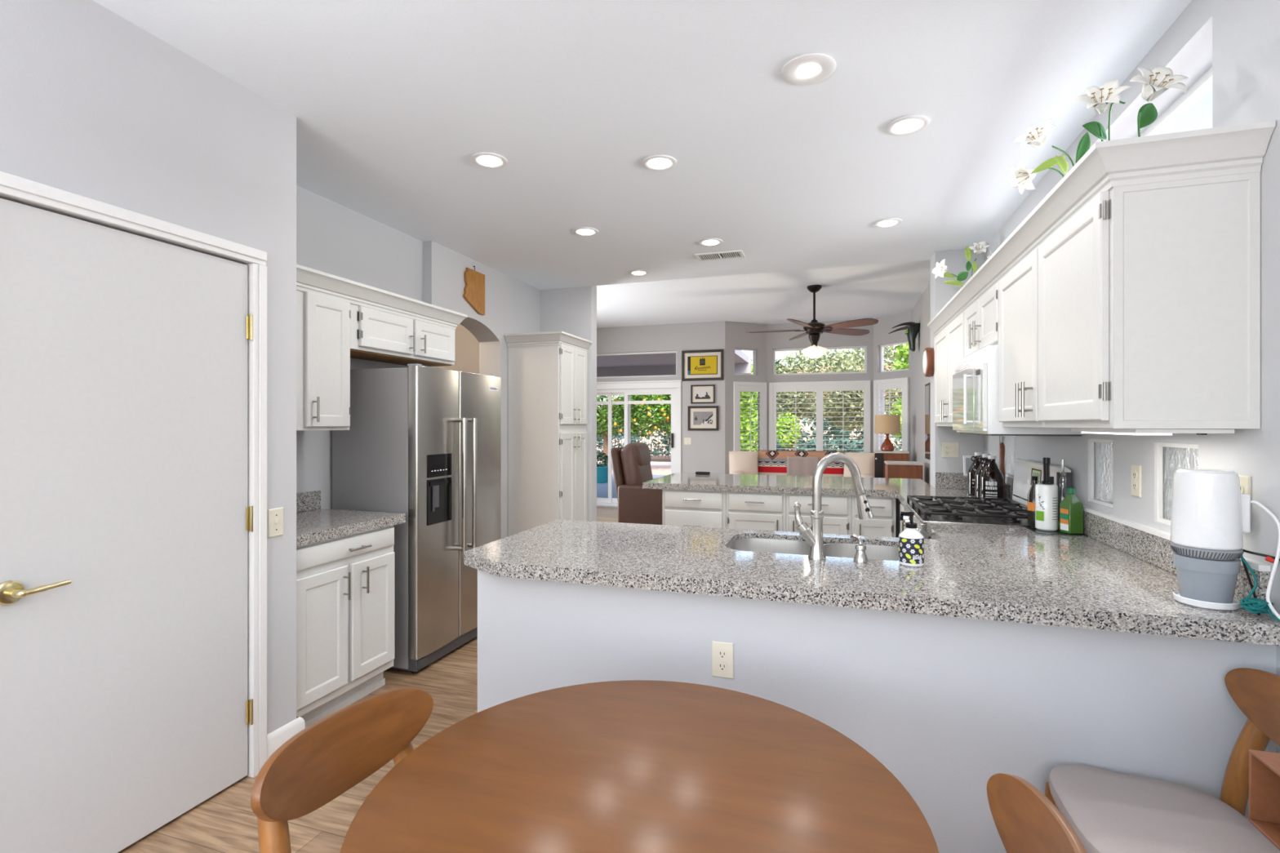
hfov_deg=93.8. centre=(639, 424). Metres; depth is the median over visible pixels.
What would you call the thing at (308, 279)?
trim
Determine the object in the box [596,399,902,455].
hedge
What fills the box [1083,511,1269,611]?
backsplash
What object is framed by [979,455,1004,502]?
bottle
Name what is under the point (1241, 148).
trim
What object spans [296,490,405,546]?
countertop
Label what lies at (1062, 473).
dispenser
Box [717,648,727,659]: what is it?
receptacle
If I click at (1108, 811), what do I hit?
dining chair
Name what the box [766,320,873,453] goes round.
wall
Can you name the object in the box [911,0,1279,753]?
wall
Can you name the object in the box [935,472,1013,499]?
backsplash
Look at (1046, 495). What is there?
label
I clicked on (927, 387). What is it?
television
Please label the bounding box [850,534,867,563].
soap pump
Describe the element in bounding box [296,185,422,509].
wall
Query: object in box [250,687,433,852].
dining chair
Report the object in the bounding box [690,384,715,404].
picture frame
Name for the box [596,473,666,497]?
patio
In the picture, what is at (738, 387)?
window
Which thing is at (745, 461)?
throw pillow
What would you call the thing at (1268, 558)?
cord
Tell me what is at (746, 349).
window
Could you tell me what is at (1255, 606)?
extension cord
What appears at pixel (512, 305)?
wall
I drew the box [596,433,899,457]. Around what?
iron fence
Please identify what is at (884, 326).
wall
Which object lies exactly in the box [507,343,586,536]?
pantry cabinet
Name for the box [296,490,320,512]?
backsplash
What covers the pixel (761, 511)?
base cabinet
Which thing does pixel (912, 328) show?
carving
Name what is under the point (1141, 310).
upper cabinet
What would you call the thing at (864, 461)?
throw pillow
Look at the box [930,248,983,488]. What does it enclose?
wall
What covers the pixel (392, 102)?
ceiling
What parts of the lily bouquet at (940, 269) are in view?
flower, flower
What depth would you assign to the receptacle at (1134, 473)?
2.20 m
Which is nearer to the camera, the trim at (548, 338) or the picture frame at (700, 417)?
the trim at (548, 338)
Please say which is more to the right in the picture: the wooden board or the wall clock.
the wall clock
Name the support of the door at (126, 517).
in the wall at (94, 104)
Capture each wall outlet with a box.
[711,640,733,679]
[942,442,959,457]
[1131,464,1141,497]
[1238,475,1250,495]
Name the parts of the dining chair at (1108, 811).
leg, seat, leg, backrest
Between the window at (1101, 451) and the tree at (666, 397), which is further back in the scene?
the tree at (666, 397)
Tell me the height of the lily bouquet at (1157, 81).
0.433 m
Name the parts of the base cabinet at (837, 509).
handle, drawer, door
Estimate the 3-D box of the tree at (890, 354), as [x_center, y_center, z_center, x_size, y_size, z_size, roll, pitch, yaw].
[7.435,-0.706,19.259,2.952,4.390,2.560,0,0,18]
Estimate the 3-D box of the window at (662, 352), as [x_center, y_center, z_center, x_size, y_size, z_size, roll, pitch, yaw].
[-0.344,-1.008,10.195,2.045,0.425,0.040,0,0,18]
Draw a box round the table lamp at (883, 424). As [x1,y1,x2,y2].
[874,414,900,451]
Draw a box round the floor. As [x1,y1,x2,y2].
[118,506,617,852]
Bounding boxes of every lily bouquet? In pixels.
[932,240,992,287]
[1009,66,1188,195]
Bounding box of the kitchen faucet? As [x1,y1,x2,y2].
[793,452,873,559]
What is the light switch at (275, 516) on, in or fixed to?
attached to the wall at (94, 104)
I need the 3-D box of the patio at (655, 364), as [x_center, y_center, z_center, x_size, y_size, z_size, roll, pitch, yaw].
[-1.578,-1.305,12.489,7.280,0.400,3.420,0,0,18]
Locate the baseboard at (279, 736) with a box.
[266,716,305,759]
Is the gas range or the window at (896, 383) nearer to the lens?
the gas range
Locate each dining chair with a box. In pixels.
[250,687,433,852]
[986,773,1086,852]
[1044,667,1279,852]
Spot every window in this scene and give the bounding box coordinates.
[596,351,676,378]
[733,381,767,451]
[734,348,755,375]
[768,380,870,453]
[773,345,866,375]
[873,377,909,461]
[880,341,908,373]
[1000,435,1015,478]
[1089,438,1113,508]
[1140,66,1212,136]
[1157,442,1198,525]
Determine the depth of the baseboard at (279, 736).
2.50 m
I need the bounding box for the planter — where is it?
[596,452,608,483]
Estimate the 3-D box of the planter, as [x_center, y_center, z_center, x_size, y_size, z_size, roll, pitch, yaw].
[-0.981,1.058,14.934,0.535,0.752,0.530,0,0,18]
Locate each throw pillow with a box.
[728,451,757,475]
[843,452,875,476]
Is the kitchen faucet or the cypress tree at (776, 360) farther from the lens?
the cypress tree at (776, 360)
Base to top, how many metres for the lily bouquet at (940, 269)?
0.484 m
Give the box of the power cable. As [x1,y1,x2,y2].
[1250,500,1279,619]
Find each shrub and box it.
[740,364,757,451]
[776,410,804,450]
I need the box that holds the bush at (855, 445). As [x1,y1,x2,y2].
[776,433,863,453]
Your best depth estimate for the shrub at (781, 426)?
16.64 m
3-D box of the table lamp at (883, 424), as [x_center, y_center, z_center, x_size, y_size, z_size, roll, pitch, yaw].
[3.459,0.112,8.381,0.339,0.500,0.339,0,0,18]
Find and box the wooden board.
[462,266,484,315]
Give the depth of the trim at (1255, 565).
2.10 m
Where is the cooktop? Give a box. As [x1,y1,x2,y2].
[906,502,1027,526]
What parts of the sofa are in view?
arm, arm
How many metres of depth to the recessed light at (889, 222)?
3.89 m
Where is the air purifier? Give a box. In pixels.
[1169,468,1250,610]
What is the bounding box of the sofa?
[730,452,874,477]
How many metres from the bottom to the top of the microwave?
0.419 m
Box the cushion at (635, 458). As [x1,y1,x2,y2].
[620,442,653,484]
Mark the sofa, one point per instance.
(864, 475)
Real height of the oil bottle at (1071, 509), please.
0.196 m
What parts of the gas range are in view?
knob, burner, burner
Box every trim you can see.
[0,171,266,777]
[296,263,467,329]
[503,331,592,351]
[596,380,681,473]
[927,120,1275,336]
[1083,505,1270,571]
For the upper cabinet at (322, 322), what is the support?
attached to the wall at (333, 238)
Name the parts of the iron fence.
rail, rail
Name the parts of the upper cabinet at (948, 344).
door, handle, handle, door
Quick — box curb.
[596,460,671,465]
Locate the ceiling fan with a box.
[745,284,878,358]
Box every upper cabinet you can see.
[296,289,351,431]
[350,303,454,366]
[933,312,964,426]
[964,282,998,357]
[998,171,1260,428]
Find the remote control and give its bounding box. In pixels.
[695,471,710,474]
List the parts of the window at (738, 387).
shutter panel, tilt rod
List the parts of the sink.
bowl, bowl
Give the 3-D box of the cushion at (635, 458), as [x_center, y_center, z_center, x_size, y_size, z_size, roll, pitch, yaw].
[-0.026,0.569,7.400,0.296,0.699,0.620,0,0,18]
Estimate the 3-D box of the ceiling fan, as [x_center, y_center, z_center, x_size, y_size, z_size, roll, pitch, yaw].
[2.019,-1.227,7.164,1.496,0.855,1.547,0,0,18]
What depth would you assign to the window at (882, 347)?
9.29 m
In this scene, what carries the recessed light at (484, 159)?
in the ceiling at (392, 102)
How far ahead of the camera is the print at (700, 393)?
9.64 m
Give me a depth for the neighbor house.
38.61 m
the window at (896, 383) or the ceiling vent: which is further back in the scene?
the window at (896, 383)
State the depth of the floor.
2.18 m
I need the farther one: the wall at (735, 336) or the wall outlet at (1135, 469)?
the wall at (735, 336)
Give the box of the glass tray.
[1024,526,1088,536]
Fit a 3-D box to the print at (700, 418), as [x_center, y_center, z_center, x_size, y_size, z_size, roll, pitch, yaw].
[1.015,-0.107,9.646,0.320,0.215,0.002,0,0,18]
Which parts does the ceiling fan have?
blade, blade, blade, lamp shade, lamp shade, lamp shade, blade, blade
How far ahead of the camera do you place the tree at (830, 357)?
18.28 m
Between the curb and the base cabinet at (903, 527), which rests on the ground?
the curb
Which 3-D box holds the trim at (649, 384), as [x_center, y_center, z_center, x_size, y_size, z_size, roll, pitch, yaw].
[-0.311,0.333,10.069,2.085,2.125,0.040,0,0,18]
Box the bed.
[596,454,671,462]
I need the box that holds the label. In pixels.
[1035,484,1057,530]
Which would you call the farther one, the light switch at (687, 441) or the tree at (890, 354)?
the tree at (890, 354)
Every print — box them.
[687,355,717,374]
[693,411,712,425]
[695,389,710,399]
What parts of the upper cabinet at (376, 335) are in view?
door, handle, handle, door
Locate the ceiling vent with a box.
[694,249,745,261]
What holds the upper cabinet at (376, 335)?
attached to the wall at (333, 238)
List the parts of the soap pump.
spout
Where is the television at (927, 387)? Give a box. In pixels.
[924,382,930,460]
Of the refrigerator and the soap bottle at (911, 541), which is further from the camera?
the refrigerator
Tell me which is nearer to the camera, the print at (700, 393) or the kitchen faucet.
the kitchen faucet
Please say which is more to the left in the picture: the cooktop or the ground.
the ground
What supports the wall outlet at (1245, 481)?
attached to the wall at (1239, 39)
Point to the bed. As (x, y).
(661, 458)
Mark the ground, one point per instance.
(655, 469)
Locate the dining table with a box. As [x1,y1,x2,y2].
[339,680,938,852]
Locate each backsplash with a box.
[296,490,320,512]
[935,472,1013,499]
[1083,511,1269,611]
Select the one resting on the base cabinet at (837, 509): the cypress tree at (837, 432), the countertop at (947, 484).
the countertop at (947, 484)
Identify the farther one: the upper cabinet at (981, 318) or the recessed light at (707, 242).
the recessed light at (707, 242)
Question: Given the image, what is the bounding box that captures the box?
[1248,749,1279,850]
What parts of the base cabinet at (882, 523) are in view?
drawer, door, handle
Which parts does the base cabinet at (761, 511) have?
handle, drawer, door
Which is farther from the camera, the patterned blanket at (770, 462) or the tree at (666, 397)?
the tree at (666, 397)
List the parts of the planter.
pot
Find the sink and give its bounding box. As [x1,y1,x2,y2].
[728,537,898,560]
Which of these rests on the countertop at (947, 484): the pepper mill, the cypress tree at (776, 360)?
the pepper mill
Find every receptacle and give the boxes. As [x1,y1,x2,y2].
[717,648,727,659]
[717,661,727,671]
[1132,471,1137,479]
[1132,481,1137,490]
[1240,483,1244,493]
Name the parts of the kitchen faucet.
lever handle, gooseneck spout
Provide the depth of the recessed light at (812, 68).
2.21 m
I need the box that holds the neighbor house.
[640,365,902,448]
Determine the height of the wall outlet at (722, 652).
0.115 m
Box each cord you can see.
[1239,555,1279,621]
[1243,549,1279,563]
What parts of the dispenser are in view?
pour spout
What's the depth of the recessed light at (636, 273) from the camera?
5.17 m
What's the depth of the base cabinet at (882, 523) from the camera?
4.44 m
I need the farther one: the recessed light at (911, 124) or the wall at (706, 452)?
the wall at (706, 452)
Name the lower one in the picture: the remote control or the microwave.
the remote control
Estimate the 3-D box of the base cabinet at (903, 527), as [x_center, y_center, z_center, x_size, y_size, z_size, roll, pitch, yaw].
[2.051,0.963,3.955,0.654,0.865,0.730,0,0,18]
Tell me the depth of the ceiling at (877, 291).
7.74 m
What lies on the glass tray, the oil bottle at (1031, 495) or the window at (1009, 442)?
the oil bottle at (1031, 495)
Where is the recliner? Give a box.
[609,442,662,524]
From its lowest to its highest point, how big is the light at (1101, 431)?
0.018 m
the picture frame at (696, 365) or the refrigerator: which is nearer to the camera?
the refrigerator
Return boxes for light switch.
[267,506,283,537]
[684,437,691,444]
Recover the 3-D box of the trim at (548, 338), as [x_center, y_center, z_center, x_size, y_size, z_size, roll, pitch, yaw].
[-0.818,-0.739,5.460,0.554,0.107,0.673,0,0,18]
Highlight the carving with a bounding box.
[888,321,919,351]
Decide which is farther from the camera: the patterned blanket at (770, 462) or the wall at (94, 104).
the patterned blanket at (770, 462)
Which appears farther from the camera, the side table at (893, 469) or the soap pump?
the side table at (893, 469)
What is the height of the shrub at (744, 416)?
2.997 m
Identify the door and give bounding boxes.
[0,197,253,852]
[596,387,676,506]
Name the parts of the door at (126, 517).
lever handle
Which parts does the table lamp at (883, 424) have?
lamp shade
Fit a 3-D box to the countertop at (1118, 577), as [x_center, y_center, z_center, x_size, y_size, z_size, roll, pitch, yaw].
[0.652,0.452,2.461,2.393,0.154,1.407,0,0,18]
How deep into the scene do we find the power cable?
1.48 m
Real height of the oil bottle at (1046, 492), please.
0.325 m
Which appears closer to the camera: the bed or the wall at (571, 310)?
the wall at (571, 310)
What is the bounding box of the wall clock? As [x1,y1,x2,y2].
[922,347,933,377]
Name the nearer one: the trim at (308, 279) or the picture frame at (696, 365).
the trim at (308, 279)
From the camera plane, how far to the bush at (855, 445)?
17.15 m
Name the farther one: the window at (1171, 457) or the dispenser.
the dispenser
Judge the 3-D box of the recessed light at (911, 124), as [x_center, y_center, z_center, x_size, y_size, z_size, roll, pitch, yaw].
[1.178,-1.314,2.639,0.176,0.012,0.176,0,0,18]
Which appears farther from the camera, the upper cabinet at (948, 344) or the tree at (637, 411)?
the tree at (637, 411)
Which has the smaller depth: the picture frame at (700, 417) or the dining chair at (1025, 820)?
the dining chair at (1025, 820)
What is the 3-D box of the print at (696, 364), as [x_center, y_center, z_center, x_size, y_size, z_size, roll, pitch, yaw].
[1.006,-0.960,9.649,0.490,0.300,0.002,0,0,18]
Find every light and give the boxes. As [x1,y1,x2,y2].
[471,151,507,168]
[573,226,598,235]
[628,270,648,275]
[641,155,676,170]
[697,238,722,246]
[781,53,835,85]
[872,217,902,227]
[885,115,929,135]
[1071,427,1234,435]
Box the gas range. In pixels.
[899,458,1071,539]
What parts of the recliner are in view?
armrest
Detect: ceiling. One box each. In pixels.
[92,0,1191,289]
[596,259,930,328]
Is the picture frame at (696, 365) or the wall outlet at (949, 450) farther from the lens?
the picture frame at (696, 365)
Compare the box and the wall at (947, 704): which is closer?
the box
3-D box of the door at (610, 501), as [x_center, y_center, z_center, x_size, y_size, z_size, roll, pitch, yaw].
[-0.286,0.385,10.148,1.904,1.978,0.155,0,0,18]
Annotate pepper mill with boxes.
[999,442,1006,502]
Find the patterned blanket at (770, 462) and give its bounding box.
[758,449,846,476]
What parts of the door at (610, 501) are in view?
sliding panel, sliding panel, sliding panel, pull handle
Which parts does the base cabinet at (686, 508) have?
handle, drawer, drawer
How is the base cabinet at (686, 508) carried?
on the floor
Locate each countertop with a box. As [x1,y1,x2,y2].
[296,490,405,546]
[463,511,1279,645]
[642,472,1013,506]
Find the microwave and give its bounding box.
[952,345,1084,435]
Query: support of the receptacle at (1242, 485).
attached to the wall outlet at (1245, 481)
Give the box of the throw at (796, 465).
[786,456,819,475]
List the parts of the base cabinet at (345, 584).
door, drawer, handle, handle, handle, door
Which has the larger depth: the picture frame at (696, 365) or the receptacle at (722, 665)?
the picture frame at (696, 365)
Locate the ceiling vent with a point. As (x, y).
(735, 254)
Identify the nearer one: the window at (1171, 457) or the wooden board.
the window at (1171, 457)
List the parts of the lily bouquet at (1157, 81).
flower, flower, stem, stem, stem, flower, stem, stem, flower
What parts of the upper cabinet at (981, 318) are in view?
door, handle, handle, door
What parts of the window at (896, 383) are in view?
tilt rod, shutter panel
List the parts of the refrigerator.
freezer door, control panel, door handle, door handle, fridge door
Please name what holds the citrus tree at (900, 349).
on the ground
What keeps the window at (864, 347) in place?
in the wall at (775, 340)
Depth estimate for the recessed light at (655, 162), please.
3.00 m
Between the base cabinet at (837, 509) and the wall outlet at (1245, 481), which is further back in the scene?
the base cabinet at (837, 509)
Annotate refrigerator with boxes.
[332,364,501,673]
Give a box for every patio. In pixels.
[596,350,751,377]
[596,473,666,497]
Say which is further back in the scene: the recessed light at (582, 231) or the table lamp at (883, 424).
the table lamp at (883, 424)
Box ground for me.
[596,439,902,475]
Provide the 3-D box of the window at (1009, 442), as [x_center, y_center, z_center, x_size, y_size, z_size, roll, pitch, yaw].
[2.390,0.198,3.860,0.030,0.275,0.380,0,0,18]
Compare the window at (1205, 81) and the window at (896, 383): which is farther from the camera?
the window at (896, 383)
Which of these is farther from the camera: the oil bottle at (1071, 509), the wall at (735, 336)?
the wall at (735, 336)
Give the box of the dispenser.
[1057,459,1066,528]
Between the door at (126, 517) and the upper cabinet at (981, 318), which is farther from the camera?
the upper cabinet at (981, 318)
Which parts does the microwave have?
door, handle, control panel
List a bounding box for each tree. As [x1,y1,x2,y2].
[596,394,668,465]
[649,359,757,436]
[775,349,864,428]
[775,359,786,443]
[825,345,906,431]
[828,355,853,451]
[888,343,908,438]
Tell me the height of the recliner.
1.176 m
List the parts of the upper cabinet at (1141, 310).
door, handle, handle, door, panel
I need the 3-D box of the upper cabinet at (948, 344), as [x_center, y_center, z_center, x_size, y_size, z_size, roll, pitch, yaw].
[2.203,-0.343,3.978,0.378,0.705,1.133,0,0,18]
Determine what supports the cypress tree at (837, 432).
on the ground
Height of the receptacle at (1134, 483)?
0.033 m
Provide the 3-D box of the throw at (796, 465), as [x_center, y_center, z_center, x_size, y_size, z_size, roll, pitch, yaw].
[2.416,0.619,8.868,0.456,0.372,0.252,0,0,18]
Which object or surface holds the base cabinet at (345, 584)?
on the floor
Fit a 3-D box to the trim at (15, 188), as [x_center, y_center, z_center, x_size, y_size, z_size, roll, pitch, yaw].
[-1.686,0.349,1.983,0.080,2.092,0.940,0,0,18]
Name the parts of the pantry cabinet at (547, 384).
door, door, handle, handle, door, door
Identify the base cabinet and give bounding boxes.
[296,524,394,728]
[662,488,725,528]
[725,491,786,531]
[786,493,851,534]
[851,495,895,537]
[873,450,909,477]
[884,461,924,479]
[900,502,906,531]
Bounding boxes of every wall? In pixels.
[0,0,296,734]
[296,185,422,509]
[422,240,540,538]
[433,285,596,521]
[477,569,1275,852]
[596,320,724,507]
[724,320,766,474]
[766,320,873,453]
[873,311,911,461]
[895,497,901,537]
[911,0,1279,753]
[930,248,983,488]
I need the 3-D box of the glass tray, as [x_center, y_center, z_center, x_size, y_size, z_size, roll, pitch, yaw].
[1.864,0.477,2.697,0.188,0.006,0.212,0,0,18]
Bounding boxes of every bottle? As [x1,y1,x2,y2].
[898,511,924,567]
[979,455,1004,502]
[1027,475,1038,527]
[1035,457,1057,530]
[1059,488,1083,533]
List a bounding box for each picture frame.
[681,349,723,381]
[688,405,718,430]
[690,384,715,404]
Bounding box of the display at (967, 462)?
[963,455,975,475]
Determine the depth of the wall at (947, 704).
1.75 m

